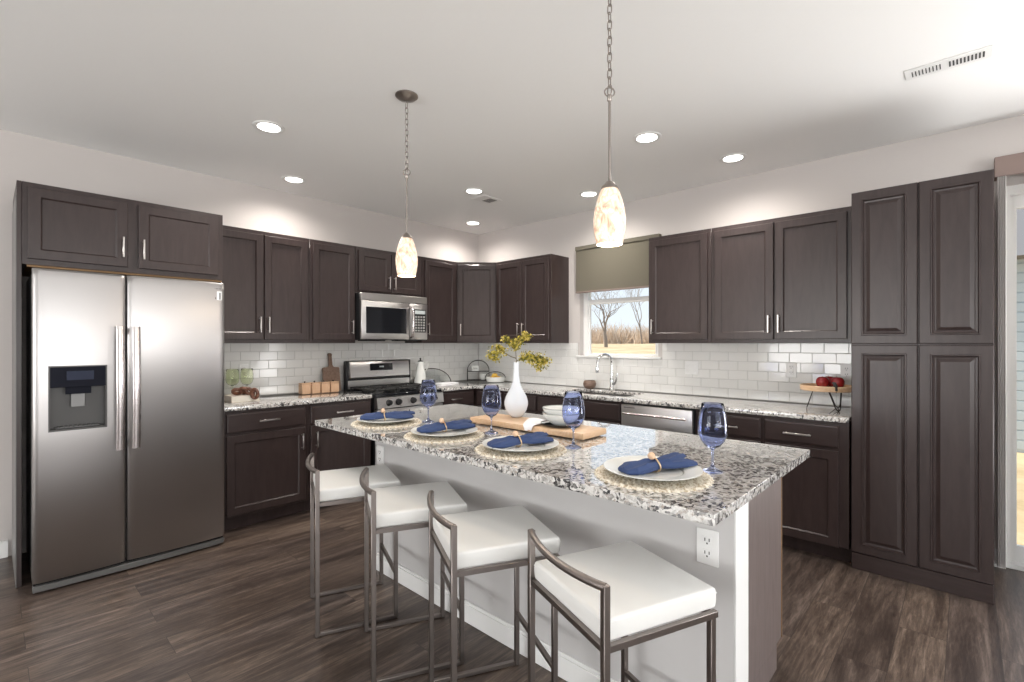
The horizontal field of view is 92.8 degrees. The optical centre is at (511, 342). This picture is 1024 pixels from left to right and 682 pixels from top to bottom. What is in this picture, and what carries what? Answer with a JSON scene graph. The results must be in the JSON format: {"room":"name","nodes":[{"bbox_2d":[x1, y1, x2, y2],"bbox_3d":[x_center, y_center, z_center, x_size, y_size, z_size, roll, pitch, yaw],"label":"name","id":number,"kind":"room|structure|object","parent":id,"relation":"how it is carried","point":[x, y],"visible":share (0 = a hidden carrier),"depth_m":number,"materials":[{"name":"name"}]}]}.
{"room":"kitchen","nodes":[
{"label":"kitchen","id":0,"kind":"room"},
{"bbox_2d":[0,129,477,555],"bbox_3d":[-3.562,0.004,2.899,0.140,2.740,9.340,0,0,43],"label":"wall","id":1,"kind":"structure","parent":0,"point":[23,157],"depth_m":3.71,"materials":[{"name":"grey paint"}]},
{"bbox_2d":[0,540,7,558],"bbox_3d":[-4.892,1.320,1.357,0.012,0.108,4.850,0,0,43],"label":"baseboard","id":2,"kind":"structure","parent":1,"relation":"attached to","point":[3,544],"depth_m":3.12,"materials":[{"name":"white paint"}]},
{"bbox_2d":[221,225,308,342],"bbox_3d":[-2.127,-0.455,4.072,0.358,0.914,0.768,0,0,43],"label":"upper cabinet","id":3,"kind":"object","parent":1,"relation":"attached to","point":[266,274],"visible":0.85,"depth_m":3.99,"materials":[{"name":"brown wood"}]},
{"bbox_2d":[309,239,354,342],"bbox_3d":[-1.716,-0.455,4.513,0.358,0.914,0.437,0,0,43],"label":"upper cabinet","id":4,"kind":"object","parent":1,"relation":"attached to","point":[331,265],"visible":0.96,"depth_m":4.40,"materials":[{"name":"brown wood"}]},
{"bbox_2d":[224,343,477,394],"bbox_3d":[-1.472,0.230,5.032,0.011,0.456,3.060,0,0,43],"label":"backsplash","id":5,"kind":"structure","parent":1,"relation":"attached to","point":[278,368],"depth_m":4.62,"materials":[{"name":"white tile"}]},
{"bbox_2d":[355,246,420,296],"bbox_3d":[-1.307,-0.693,4.953,0.358,0.438,0.762,0,0,43],"label":"upper cabinet","id":6,"kind":"object","parent":1,"relation":"attached to","point":[375,270],"visible":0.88,"depth_m":4.78,"materials":[{"name":"brown wood"}]},
{"bbox_2d":[355,292,426,340],"bbox_3d":[-1.259,-0.245,4.908,0.483,0.454,0.759,0,0,43],"label":"microwave","id":7,"kind":"object","parent":6,"relation":"attached to","point":[378,317],"visible":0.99,"depth_m":4.74,"materials":[{"name":"silver metal"}]},
{"bbox_2d":[405,257,456,342],"bbox_3d":[-0.881,-0.455,5.411,0.358,0.914,0.487,0,0,43],"label":"upper cabinet","id":8,"kind":"object","parent":1,"relation":"attached to","point":[438,277],"visible":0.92,"depth_m":5.32,"materials":[{"name":"brown wood"}]},
{"bbox_2d":[457,262,495,342],"bbox_3d":[-0.411,-0.455,5.724,0.618,0.914,0.624,0,0,43],"label":"upper cabinet","id":9,"kind":"object","parent":1,"relation":"attached to","point":[476,281],"visible":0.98,"depth_m":5.50,"materials":[{"name":"brown wood"}]},
{"bbox_2d":[0,0,1023,234],"bbox_3d":[-0.491,-1.426,0.150,8.700,0.120,9.500,0,0,43],"label":"ceiling","id":10,"kind":"structure","parent":0,"point":[511,104],"depth_m":2.58,"materials":[{"name":"white paint"}]},
{"bbox_2d":[252,120,284,133],"bbox_3d":[-1.538,-1.362,3.083,0.188,0.007,0.188,0,0,43],"label":"recessed light","id":11,"kind":"object","parent":10,"relation":"in","point":[264,126],"visible":1,"depth_m":3.08,"materials":[{"name":"white paint"}]},
{"bbox_2d":[282,176,305,183],"bbox_3d":[-1.823,-1.362,4.074,0.188,0.007,0.188,0,0,43],"label":"recessed light","id":12,"kind":"object","parent":10,"relation":"in","point":[291,179],"visible":1,"depth_m":4.06,"materials":[{"name":"white"}]},
{"bbox_2d":[395,90,417,276],"bbox_3d":[-0.581,-0.866,2.687,0.124,0.996,0.124,0,0,43],"label":"pendant light","id":13,"kind":"object","parent":10,"relation":"hanging from","point":[406,258],"visible":1,"depth_m":2.65,"materials":[{"name":"white glass"}]},
{"bbox_2d":[464,188,483,194],"bbox_3d":[-0.342,-1.362,4.383,0.188,0.007,0.188,0,0,43],"label":"recessed light","id":14,"kind":"object","parent":10,"relation":"in","point":[472,191],"visible":1,"depth_m":4.39,"materials":[{"name":"white"}]},
{"bbox_2d":[471,195,501,203],"bbox_3d":[-0.242,-1.362,4.631,0.180,0.008,0.240,0,0,43],"label":"ceiling vent","id":15,"kind":"object","parent":10,"relation":"in","point":[483,198],"visible":1,"depth_m":4.62,"materials":[{"name":"white metal"}]},
{"bbox_2d":[579,191,598,197],"bbox_3d":[0.706,-1.362,4.471,0.188,0.007,0.188,0,0,43],"label":"recessed light","id":16,"kind":"object","parent":10,"relation":"in","point":[586,194],"visible":0.99,"depth_m":4.47,"materials":[{"name":"white"}]},
{"bbox_2d":[593,0,625,246],"bbox_3d":[0.365,-0.866,1.825,0.124,0.996,0.124,0,0,43],"label":"pendant light","id":17,"kind":"object","parent":10,"relation":"hanging from","point":[609,220],"visible":1,"depth_m":1.79,"materials":[{"name":"beige glass"}]},
{"bbox_2d":[632,131,661,143],"bbox_3d":[0.898,-1.362,3.241,0.188,0.007,0.188,0,0,43],"label":"recessed light","id":18,"kind":"object","parent":10,"relation":"in","point":[644,137],"visible":1,"depth_m":3.23,"materials":[{"name":"white"}]},
{"bbox_2d":[719,153,746,162],"bbox_3d":[1.633,-1.362,3.600,0.188,0.007,0.188,0,0,43],"label":"recessed light","id":19,"kind":"object","parent":10,"relation":"in","point":[736,157],"visible":1,"depth_m":3.59,"materials":[{"name":"white"}]},
{"bbox_2d":[904,45,992,80],"bbox_3d":[2.124,-1.362,2.381,0.320,0.008,0.120,0,0,43],"label":"ceiling vent","id":20,"kind":"object","parent":10,"relation":"in","point":[985,52],"visible":1,"depth_m":2.37,"materials":[{"name":"white metal"}]},
{"bbox_2d":[0,496,1023,681],"bbox_3d":[-0.491,1.434,0.150,8.700,0.120,9.500,0,0,43],"label":"floor","id":21,"kind":"structure","parent":0,"point":[240,608],"depth_m":2.36,"materials":[{"name":"brown wood"}]},
{"bbox_2d":[12,180,222,587],"bbox_3d":[-2.630,0.231,3.297,0.676,2.285,1.038,0,0,43],"label":"tall cabinet","id":22,"kind":"object","parent":21,"relation":"on","point":[58,228],"visible":0.97,"depth_m":2.98,"materials":[{"name":"brown wood"}]},
{"bbox_2d":[26,268,223,593],"bbox_3d":[-2.526,0.483,3.210,0.832,1.781,0.934,0,0,43],"label":"refrigerator","id":23,"kind":"object","parent":21,"relation":"on","point":[125,374],"visible":1,"depth_m":2.91,"materials":[{"name":"grey metal"}]},
{"bbox_2d":[224,404,307,530],"bbox_3d":[-2.064,0.933,3.902,0.674,0.881,0.615,0,0,43],"label":"base cabinet","id":24,"kind":"object","parent":21,"relation":"on","point":[266,449],"visible":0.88,"depth_m":3.68,"materials":[{"name":"brown wood"}]},
{"bbox_2d":[224,390,371,411],"bbox_3d":[-1.879,0.476,4.116,0.638,0.032,1.181,0,0,43],"label":"countertop","id":25,"kind":"structure","parent":24,"relation":"on","point":[278,400],"depth_m":3.99,"materials":[{"name":"white stone"}]},
{"bbox_2d":[225,369,238,388],"bbox_3d":[-2.294,0.338,3.997,0.099,0.244,0.099,0,0,43],"label":"wine glass","id":26,"kind":"object","parent":25,"relation":"on","point":[232,375],"visible":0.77,"depth_m":3.96,"materials":[{"name":"green glass"}]},
{"bbox_2d":[224,394,259,402],"bbox_3d":[-2.135,0.434,3.845,0.170,0.052,0.210,0,0,39],"label":"book","id":27,"kind":"object","parent":25,"relation":"on","point":[230,398],"visible":0.61,"depth_m":3.77,"materials":[{"name":"beige paper"}]},
{"bbox_2d":[231,387,259,399],"bbox_3d":[-2.083,0.393,3.807,0.195,0.107,0.090,0,0,-30],"label":"chain","id":28,"kind":"object","parent":27,"relation":"on","point":[242,390],"visible":1,"depth_m":3.80,"materials":[{"name":"brown wood"}]},
{"bbox_2d":[240,368,253,386],"bbox_3d":[-2.219,0.338,4.078,0.099,0.244,0.099,0,0,43],"label":"wine glass","id":29,"kind":"object","parent":25,"relation":"on","point":[246,375],"visible":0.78,"depth_m":4.04,"materials":[{"name":"green"}]},
{"bbox_2d":[299,381,310,393],"bbox_3d":[-1.867,0.403,4.389,0.078,0.114,0.078,0,0,43],"label":"wooden canister","id":30,"kind":"object","parent":25,"relation":"on","point":[304,388],"visible":1,"depth_m":4.36,"materials":[{"name":"brown wood"}]},
{"bbox_2d":[309,381,319,393],"bbox_3d":[-1.806,0.403,4.455,0.078,0.114,0.078,0,0,43],"label":"wooden canister","id":31,"kind":"object","parent":25,"relation":"on","point":[315,386],"visible":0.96,"depth_m":4.42,"materials":[{"name":"brown wood"}]},
{"bbox_2d":[320,380,329,392],"bbox_3d":[-1.745,0.403,4.521,0.078,0.114,0.078,0,0,43],"label":"wooden canister","id":32,"kind":"object","parent":25,"relation":"on","point":[324,386],"visible":0.91,"depth_m":4.49,"materials":[{"name":"brown wood"}]},
{"bbox_2d":[322,353,340,389],"bbox_3d":[-1.730,0.279,4.657,0.074,0.360,0.170,0,0,43],"label":"paddle board","id":33,"kind":"object","parent":25,"relation":"on","point":[329,373],"visible":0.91,"depth_m":4.66,"materials":[{"name":"brown wood"}]},
{"bbox_2d":[327,380,338,391],"bbox_3d":[-1.684,0.403,4.586,0.078,0.114,0.078,0,0,43],"label":"wooden canister","id":34,"kind":"object","parent":25,"relation":"on","point":[334,385],"visible":0.91,"depth_m":4.56,"materials":[{"name":"brown wood"}]},
{"bbox_2d":[304,398,370,510],"bbox_3d":[-1.660,0.933,4.336,0.674,0.881,0.570,0,0,43],"label":"base cabinet","id":35,"kind":"object","parent":21,"relation":"on","point":[332,450],"visible":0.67,"depth_m":4.09,"materials":[{"name":"brown wood"}]},
{"bbox_2d":[305,453,400,637],"bbox_3d":[-0.836,0.982,2.527,0.434,0.780,0.411,0,0,-26],"label":"bar stool","id":36,"kind":"object","parent":21,"relation":"on","point":[337,485],"visible":0.88,"depth_m":2.42,"materials":[{"name":"white leather"}]},
{"bbox_2d":[313,464,400,501],"bbox_3d":[-0.815,0.718,2.537,0.388,0.064,0.376,0,0,-26],"label":"cushion","id":37,"kind":"object","parent":36,"relation":"on","point":[337,485],"depth_m":2.42,"materials":[{"name":"white leather"}]},
{"bbox_2d":[341,359,443,465],"bbox_3d":[-1.155,0.726,4.797,0.707,1.096,0.752,0,0,43],"label":"gas range","id":38,"kind":"object","parent":21,"relation":"on","point":[389,385],"visible":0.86,"depth_m":4.75,"materials":[{"name":"silver metal"}]},
{"bbox_2d":[341,388,441,397],"bbox_3d":[-1.187,0.475,4.826,0.620,0.026,0.752,0,0,43],"label":"cooktop","id":39,"kind":"object","parent":38,"relation":"in","point":[407,392],"depth_m":4.58,"materials":[{"name":"black glass"}]},
{"bbox_2d":[359,467,466,681],"bbox_3d":[-0.460,0.982,2.198,0.434,0.780,0.411,0,0,-21],"label":"bar stool","id":40,"kind":"object","parent":21,"relation":"on","point":[384,507],"visible":0.95,"depth_m":2.08,"materials":[{"name":"white leather"}]},
{"bbox_2d":[368,481,466,527],"bbox_3d":[-0.439,0.718,2.206,0.388,0.064,0.376,0,0,-21],"label":"cushion","id":41,"kind":"object","parent":40,"relation":"on","point":[404,504],"depth_m":2.09,"materials":[{"name":"white leather"}]},
{"bbox_2d":[440,389,473,405],"bbox_3d":[-0.771,0.933,5.291,0.674,0.881,0.445,0,0,43],"label":"base cabinet","id":42,"kind":"object","parent":21,"relation":"on","point":[465,397],"visible":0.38,"depth_m":5.09,"materials":[{"name":"brown wood"}]},
{"bbox_2d":[474,388,503,409],"bbox_3d":[-0.273,0.933,5.558,1.045,0.881,0.674,0,0,43],"label":"base cabinet","id":43,"kind":"object","parent":21,"relation":"on","point":[478,393],"visible":0.09,"depth_m":5.21,"materials":[{"name":"brown wood"}]},
{"bbox_2d":[437,380,850,422],"bbox_3d":[0.661,0.476,4.395,3.976,0.032,1.088,0,0,43],"label":"countertop","id":44,"kind":"structure","parent":43,"relation":"on","point":[828,413],"depth_m":3.89,"materials":[{"name":"white stone"}]},
{"bbox_2d":[414,358,428,382],"bbox_3d":[-0.988,0.311,5.266,0.137,0.298,0.137,0,0,41],"label":"ceramic pitcher","id":45,"kind":"object","parent":44,"relation":"on","point":[420,374],"visible":0.84,"depth_m":5.23,"materials":[{"name":"white ceramic"}]},
{"bbox_2d":[413,368,450,382],"bbox_3d":[-0.907,0.372,5.510,0.050,0.173,0.540,0,0,43],"label":"glass tray","id":46,"kind":"object","parent":44,"relation":"on","point":[438,375],"visible":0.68,"depth_m":5.56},
{"bbox_2d":[467,360,488,380],"bbox_3d":[-0.406,0.332,5.870,0.267,0.250,0.106,0,0,-2],"label":"wire rack","id":47,"kind":"object","parent":44,"relation":"on","point":[475,360],"visible":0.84,"depth_m":5.82,"materials":[{"name":"grey metal"}]},
{"bbox_2d":[485,371,505,382],"bbox_3d":[-0.196,0.397,5.715,0.219,0.126,0.219,0,0,-34],"label":"fruit bowl","id":48,"kind":"object","parent":44,"relation":"on","point":[488,378],"visible":0.99,"depth_m":5.63,"materials":[{"name":"white ceramic"}]},
{"bbox_2d":[583,380,595,388],"bbox_3d":[0.779,0.418,4.883,0.129,0.084,0.136,0,0,43],"label":"wooden bowl","id":49,"kind":"object","parent":44,"relation":"on","point":[588,384],"visible":1,"depth_m":4.83,"materials":[{"name":"brown wood"}]},
{"bbox_2d":[595,353,617,389],"bbox_3d":[0.909,0.280,4.686,0.219,0.360,0.105,0,0,-25],"label":"kitchen faucet","id":50,"kind":"object","parent":44,"relation":"on","point":[612,382],"visible":1,"depth_m":4.71,"materials":[{"name":"silver metal"}]},
{"bbox_2d":[800,383,850,411],"bbox_3d":[2.188,0.376,3.378,0.332,0.167,0.332,0,0,-12],"label":"fruit stand","id":51,"kind":"object","parent":44,"relation":"on","point":[812,387],"visible":0.82,"depth_m":3.28,"materials":[{"name":"brown wood"}]},
{"bbox_2d":[816,376,829,386],"bbox_3d":[2.166,0.271,3.398,0.083,0.081,0.083,0,0,43],"label":"apple","id":52,"kind":"object","parent":51,"relation":"on","point":[822,381],"visible":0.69,"depth_m":3.37,"materials":[{"name":"red food"}]},
{"bbox_2d":[800,383,850,392],"bbox_3d":[2.188,0.311,3.378,0.332,0.037,0.332,0,0,-12],"label":"tray","id":53,"kind":"object","parent":51,"relation":"on","point":[812,387],"depth_m":3.27,"materials":[{"name":"brown wood"}]},
{"bbox_2d":[831,376,844,386],"bbox_3d":[2.250,0.271,3.366,0.083,0.081,0.083,0,0,-14],"label":"apple","id":54,"kind":"object","parent":51,"relation":"on","point":[839,381],"visible":0.7,"depth_m":3.33,"materials":[{"name":"red food"}]},
{"bbox_2d":[427,490,560,681],"bbox_3d":[-0.094,0.982,1.837,0.434,0.780,0.411,0,0,-20],"label":"bar stool","id":55,"kind":"object","parent":21,"relation":"on","point":[462,540],"visible":0.96,"depth_m":1.75,"materials":[{"name":"white leather"}]},
{"bbox_2d":[433,505,559,568],"bbox_3d":[-0.072,0.718,1.845,0.388,0.064,0.376,0,0,-20],"label":"cushion","id":56,"kind":"object","parent":55,"relation":"on","point":[496,535],"depth_m":1.73,"materials":[{"name":"white leather"}]},
{"bbox_2d":[504,391,537,413],"bbox_3d":[0.275,0.933,5.048,0.450,0.881,0.674,0,0,43],"label":"base cabinet","id":57,"kind":"object","parent":21,"relation":"on","point":[532,407],"visible":0.12,"depth_m":4.71,"materials":[{"name":"brown wood"}]},
{"bbox_2d":[376,441,781,681],"bbox_3d":[0.194,0.933,2.533,2.133,0.880,0.777,0,0,43],"label":"kitchen island","id":58,"kind":"object","parent":21,"relation":"on","point":[747,581],"visible":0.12,"depth_m":1.94,"materials":[{"name":"grey paint"}]},
{"bbox_2d":[377,445,383,464],"bbox_3d":[-0.793,0.678,2.931,0.072,0.116,0.009,0,0,43],"label":"outlet plate","id":59,"kind":"object","parent":58,"relation":"attached to","point":[380,449],"visible":0.94,"depth_m":2.93,"materials":[{"name":"white plastic"}]},
{"bbox_2d":[315,404,809,526],"bbox_3d":[0.057,0.476,2.497,2.339,0.032,1.093,0,0,43],"label":"island countertop","id":60,"kind":"structure","parent":58,"relation":"on","point":[749,468],"depth_m":1.94,"materials":[{"name":"stone"}]},
{"bbox_2d":[350,418,421,428],"bbox_3d":[-0.720,0.455,2.803,0.400,0.010,0.400,0,0,-6],"label":"placemat","id":61,"kind":"object","parent":60,"relation":"on","point":[359,424],"visible":0.48,"depth_m":2.70,"materials":[{"name":"wicker"}]},
{"bbox_2d":[357,415,415,423],"bbox_3d":[-0.720,0.440,2.803,0.331,0.020,0.331,0,0,33],"label":"dinner plate","id":62,"kind":"object","parent":61,"relation":"on","point":[378,421],"visible":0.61,"depth_m":2.76,"materials":[{"name":"white ceramic"}]},
{"bbox_2d":[360,411,414,419],"bbox_3d":[-0.715,0.416,2.812,0.307,0.042,0.117,0,0,-13],"label":"napkin","id":63,"kind":"object","parent":62,"relation":"on","point":[395,414],"visible":0.98,"depth_m":2.78,"materials":[{"name":"blue fabric"}]},
{"bbox_2d":[420,379,436,422],"bbox_3d":[-0.487,0.338,2.838,0.101,0.244,0.101,0,0,43],"label":"wine glass","id":64,"kind":"object","parent":60,"relation":"on","point":[428,391],"visible":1,"depth_m":2.80,"materials":[{"name":"blue glass"}]},
{"bbox_2d":[403,430,483,443],"bbox_3d":[-0.336,0.455,2.424,0.400,0.010,0.400,0,0,-23],"label":"placemat","id":65,"kind":"object","parent":60,"relation":"on","point":[477,434],"visible":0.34,"depth_m":2.33,"materials":[{"name":"wicker"}]},
{"bbox_2d":[410,426,477,436],"bbox_3d":[-0.336,0.440,2.424,0.331,0.020,0.331,0,0,16],"label":"dinner plate","id":66,"kind":"object","parent":65,"relation":"on","point":[450,432],"visible":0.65,"depth_m":2.40,"materials":[{"name":"white ceramic"}]},
{"bbox_2d":[417,419,475,432],"bbox_3d":[-0.326,0.416,2.452,0.309,0.042,0.115,0,0,-36],"label":"napkin","id":67,"kind":"object","parent":66,"relation":"on","point":[463,423],"visible":0.99,"depth_m":2.43,"materials":[{"name":"blue fabric"}]},
{"bbox_2d":[481,385,500,433],"bbox_3d":[-0.105,0.338,2.488,0.101,0.244,0.101,0,0,43],"label":"wine glass","id":68,"kind":"object","parent":60,"relation":"on","point":[491,398],"visible":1,"depth_m":2.45,"materials":[{"name":"blue glass"}]},
{"bbox_2d":[474,444,566,459],"bbox_3d":[0.037,0.455,2.104,0.400,0.010,0.400,0,0,41],"label":"placemat","id":69,"kind":"object","parent":60,"relation":"on","point":[481,449],"visible":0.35,"depth_m":2.00,"materials":[{"name":"wicker"}]},
{"bbox_2d":[482,435,558,451],"bbox_3d":[0.037,0.440,2.104,0.331,0.020,0.331,0,0,-1],"label":"dinner plate","id":70,"kind":"object","parent":69,"relation":"on","point":[542,446],"visible":0.52,"depth_m":2.08,"materials":[{"name":"white ceramic"}]},
{"bbox_2d":[487,432,553,447],"bbox_3d":[0.042,0.416,2.101,0.309,0.042,0.115,0,0,-33],"label":"napkin","id":71,"kind":"object","parent":70,"relation":"on","point":[536,437],"visible":0.96,"depth_m":2.08,"materials":[{"name":"blue fabric"}]},
{"bbox_2d":[470,414,605,439],"bbox_3d":[0.115,0.442,2.605,0.768,0.036,0.210,0,0,42],"label":"serving board","id":72,"kind":"object","parent":60,"relation":"on","point":[583,432],"visible":0.82,"depth_m":2.47,"materials":[{"name":"brown wood"}]},
{"bbox_2d":[504,362,527,417],"bbox_3d":[0.024,0.267,2.785,0.136,0.312,0.136,0,0,43],"label":"bottle vase","id":73,"kind":"object","parent":72,"relation":"on","point":[516,401],"visible":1,"depth_m":2.75,"materials":[{"name":"white ceramic"}]},
{"bbox_2d":[485,331,551,371],"bbox_3d":[0.032,0.076,2.785,0.412,0.294,0.034,0,0,0],"label":"leafy branch","id":74,"kind":"object","parent":73,"relation":"in","point":[515,343],"visible":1,"depth_m":2.78,"materials":[{"name":"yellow plant"}]},
{"bbox_2d":[523,418,548,430],"bbox_3d":[0.127,0.427,2.545,0.190,0.040,0.175,0,0,33],"label":"napkin","id":75,"kind":"object","parent":72,"relation":"on","point":[529,423],"visible":0.84,"depth_m":2.51,"materials":[{"name":"white fabric"}]},
{"bbox_2d":[541,420,582,427],"bbox_3d":[0.254,0.416,2.500,0.214,0.015,0.214,0,0,43],"label":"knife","id":76,"kind":"object","parent":72,"relation":"on","point":[549,424],"visible":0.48,"depth_m":2.44,"materials":[{"name":"silver metal"}]},
{"bbox_2d":[542,411,566,425],"bbox_3d":[0.254,0.388,2.500,0.198,0.062,0.198,0,0,43],"label":"bowl","id":77,"kind":"object","parent":76,"relation":"on","point":[557,420],"visible":0.4,"depth_m":2.43,"materials":[{"name":"white ceramic"}]},
{"bbox_2d":[542,405,561,414],"bbox_3d":[0.254,0.362,2.500,0.198,0.062,0.198,0,0,43],"label":"bowl","id":78,"kind":"object","parent":77,"relation":"on","point":[549,409],"visible":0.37,"depth_m":2.46,"materials":[{"name":"white ceramic"}]},
{"bbox_2d":[562,391,584,448],"bbox_3d":[0.270,0.338,2.143,0.101,0.244,0.101,0,0,43],"label":"wine glass","id":79,"kind":"object","parent":60,"relation":"on","point":[573,408],"visible":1,"depth_m":2.11,"materials":[{"name":"blue"}]},
{"bbox_2d":[593,465,713,492],"bbox_3d":[0.486,0.455,1.690,0.400,0.010,0.400,0,0,-3],"label":"placemat","id":80,"kind":"object","parent":60,"relation":"on","point":[703,481],"visible":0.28,"depth_m":1.58,"materials":[{"name":"wicker"}]},
{"bbox_2d":[603,456,702,480],"bbox_3d":[0.486,0.440,1.690,0.331,0.020,0.331,0,0,-18],"label":"dinner plate","id":81,"kind":"object","parent":80,"relation":"on","point":[612,465],"visible":0.62,"depth_m":1.66,"materials":[{"name":"white ceramic"}]},
{"bbox_2d":[618,452,697,475],"bbox_3d":[0.508,0.416,1.689,0.309,0.042,0.115,0,0,-30],"label":"napkin","id":82,"kind":"object","parent":81,"relation":"on","point":[675,460],"visible":0.99,"depth_m":1.67,"materials":[{"name":"blue fabric"}]},
{"bbox_2d":[698,402,727,473],"bbox_3d":[0.717,0.338,1.743,0.101,0.244,0.101,0,0,43],"label":"wine glass","id":83,"kind":"object","parent":60,"relation":"on","point":[712,420],"visible":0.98,"depth_m":1.71,"materials":[{"name":"blue"}]},
{"bbox_2d":[697,526,718,567],"bbox_3d":[0.641,0.669,1.597,0.072,0.116,0.009,0,0,43],"label":"outlet plate","id":84,"kind":"object","parent":58,"relation":"attached to","point":[707,540],"visible":1,"depth_m":1.59,"materials":[{"name":"white plastic"}]},
{"bbox_2d":[702,535,711,545],"bbox_3d":[0.639,0.648,1.595,0.034,0.028,0.003,0,0,43],"label":"socket","id":85,"kind":"object","parent":84,"relation":"attached to","point":[706,539],"depth_m":1.60,"materials":[{"name":"white plastic"}]},
{"bbox_2d":[702,548,711,558],"bbox_3d":[0.639,0.690,1.595,0.034,0.028,0.003,0,0,43],"label":"socket","id":86,"kind":"object","parent":84,"relation":"attached to","point":[706,552],"depth_m":1.60,"materials":[{"name":"white plastic"}]},
{"bbox_2d":[538,394,624,424],"bbox_3d":[0.775,0.933,4.583,0.914,0.881,0.674,0,0,43],"label":"base cabinet","id":87,"kind":"object","parent":21,"relation":"on","point":[602,411],"visible":0.09,"depth_m":4.22,"materials":[{"name":"brown wood"}]},
{"bbox_2d":[528,528,717,681],"bbox_3d":[0.303,0.982,1.453,0.434,0.780,0.411,0,0,-25],"label":"bar stool","id":88,"kind":"object","parent":21,"relation":"on","point":[623,589],"visible":1,"depth_m":1.36,"materials":[{"name":"white leather"}]},
{"bbox_2d":[534,541,715,640],"bbox_3d":[0.324,0.718,1.463,0.388,0.064,0.376,0,0,-25],"label":"cushion","id":89,"kind":"object","parent":88,"relation":"on","point":[647,591],"depth_m":1.36,"materials":[{"name":"white leather"}]},
{"bbox_2d":[621,403,695,434],"bbox_3d":[1.322,0.937,4.043,0.602,0.870,0.671,0,0,43],"label":"dishwasher","id":90,"kind":"object","parent":21,"relation":"on","point":[665,418],"visible":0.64,"depth_m":3.80,"materials":[{"name":"silver metal"}]},
{"bbox_2d":[696,409,762,442],"bbox_3d":[1.735,0.933,3.689,0.465,0.881,0.674,0,0,43],"label":"base cabinet","id":91,"kind":"object","parent":21,"relation":"on","point":[742,427],"visible":0.23,"depth_m":3.39,"materials":[{"name":"brown wood"}]},
{"bbox_2d":[763,415,851,562],"bbox_3d":[2.084,0.933,3.364,0.488,0.881,0.674,0,0,43],"label":"base cabinet","id":92,"kind":"object","parent":21,"relation":"on","point":[816,494],"visible":0.56,"depth_m":3.10,"materials":[{"name":"brown wood"}]},
{"bbox_2d":[851,169,993,604],"bbox_3d":[2.510,0.231,2.991,0.621,2.285,0.646,0,0,43],"label":"pantry cabinet","id":93,"kind":"object","parent":21,"relation":"on","point":[922,253],"visible":1,"depth_m":2.74,"materials":[{"name":"brown wood"}]},
{"bbox_2d":[478,115,1023,548],"bbox_3d":[2.698,0.004,3.357,8.400,2.740,0.140,0,0,43],"label":"wall","id":94,"kind":"structure","parent":0,"point":[828,183],"depth_m":3.80,"materials":[{"name":"grey paint"}]},
{"bbox_2d":[496,254,568,342],"bbox_3d":[0.196,-0.455,5.342,0.790,0.914,0.358,0,0,43],"label":"upper cabinet","id":95,"kind":"object","parent":94,"relation":"attached to","point":[532,293],"visible":0.94,"depth_m":5.16,"materials":[{"name":"brown wood"}]},
{"bbox_2d":[576,288,660,359],"bbox_3d":[1.067,-0.406,4.849,0.940,1.119,0.158,0,0,43],"label":"window","id":96,"kind":"structure","parent":94,"relation":"in","point":[616,322],"depth_m":4.90,"materials":[{"name":"clear glass"}]},
{"bbox_2d":[575,233,661,293],"bbox_3d":[1.015,-0.757,4.774,0.935,0.482,0.054,0,0,43],"label":"window shade","id":97,"kind":"object","parent":94,"relation":"attached to","point":[625,266],"visible":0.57,"depth_m":4.77,"materials":[{"name":"brown fabric"}]},
{"bbox_2d":[479,343,851,406],"bbox_3d":[1.037,0.230,4.798,3.980,0.456,0.011,0,0,43],"label":"backsplash","id":98,"kind":"structure","parent":94,"relation":"attached to","point":[756,371],"depth_m":4.20,"materials":[{"name":"white tile"}]},
{"bbox_2d":[649,228,711,342],"bbox_3d":[1.474,-0.455,4.153,0.540,0.914,0.358,0,0,43],"label":"upper cabinet","id":99,"kind":"object","parent":94,"relation":"attached to","point":[680,264],"visible":0.94,"depth_m":4.03,"materials":[{"name":"brown wood"}]},
{"bbox_2d":[685,361,697,374],"bbox_3d":[1.577,0.219,4.281,0.116,0.116,0.010,0,0,43],"label":"switch plate","id":100,"kind":"object","parent":94,"relation":"attached to","point":[691,367],"visible":1,"depth_m":4.28,"materials":[{"name":"white plastic"}]},
{"bbox_2d":[712,206,850,342],"bbox_3d":[2.022,-0.455,3.643,0.955,0.914,0.358,0,0,43],"label":"upper cabinet","id":101,"kind":"object","parent":94,"relation":"attached to","point":[787,279],"visible":0.94,"depth_m":3.51,"materials":[{"name":"brown wood"}]},
{"bbox_2d":[786,362,796,377],"bbox_3d":[2.149,0.209,3.750,0.072,0.116,0.009,0,0,43],"label":"outlet plate","id":102,"kind":"object","parent":94,"relation":"attached to","point":[791,368],"visible":1,"depth_m":3.75,"materials":[{"name":"white plastic"}]},
{"bbox_2d":[841,364,850,379],"bbox_3d":[2.408,0.209,3.508,0.072,0.116,0.009,0,0,43],"label":"outlet plate","id":103,"kind":"object","parent":94,"relation":"attached to","point":[845,368],"visible":0.88,"depth_m":3.51,"materials":[{"name":"white plastic"}]},
{"bbox_2d":[994,152,1023,568],"bbox_3d":[3.738,0.115,2.214,2.200,2.458,0.103,0,0,43],"label":"vertical blind","id":104,"kind":"object","parent":94,"relation":"attached to","point":[1012,164],"visible":1,"depth_m":2.92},
{"bbox_2d":[1006,184,1023,570],"bbox_3d":[3.797,0.208,2.327,2.028,2.328,0.110,0,0,43],"label":"door","id":105,"kind":"structure","parent":94,"relation":"in","point":[1014,194],"depth_m":2.99,"materials":[{"name":"white paint"}]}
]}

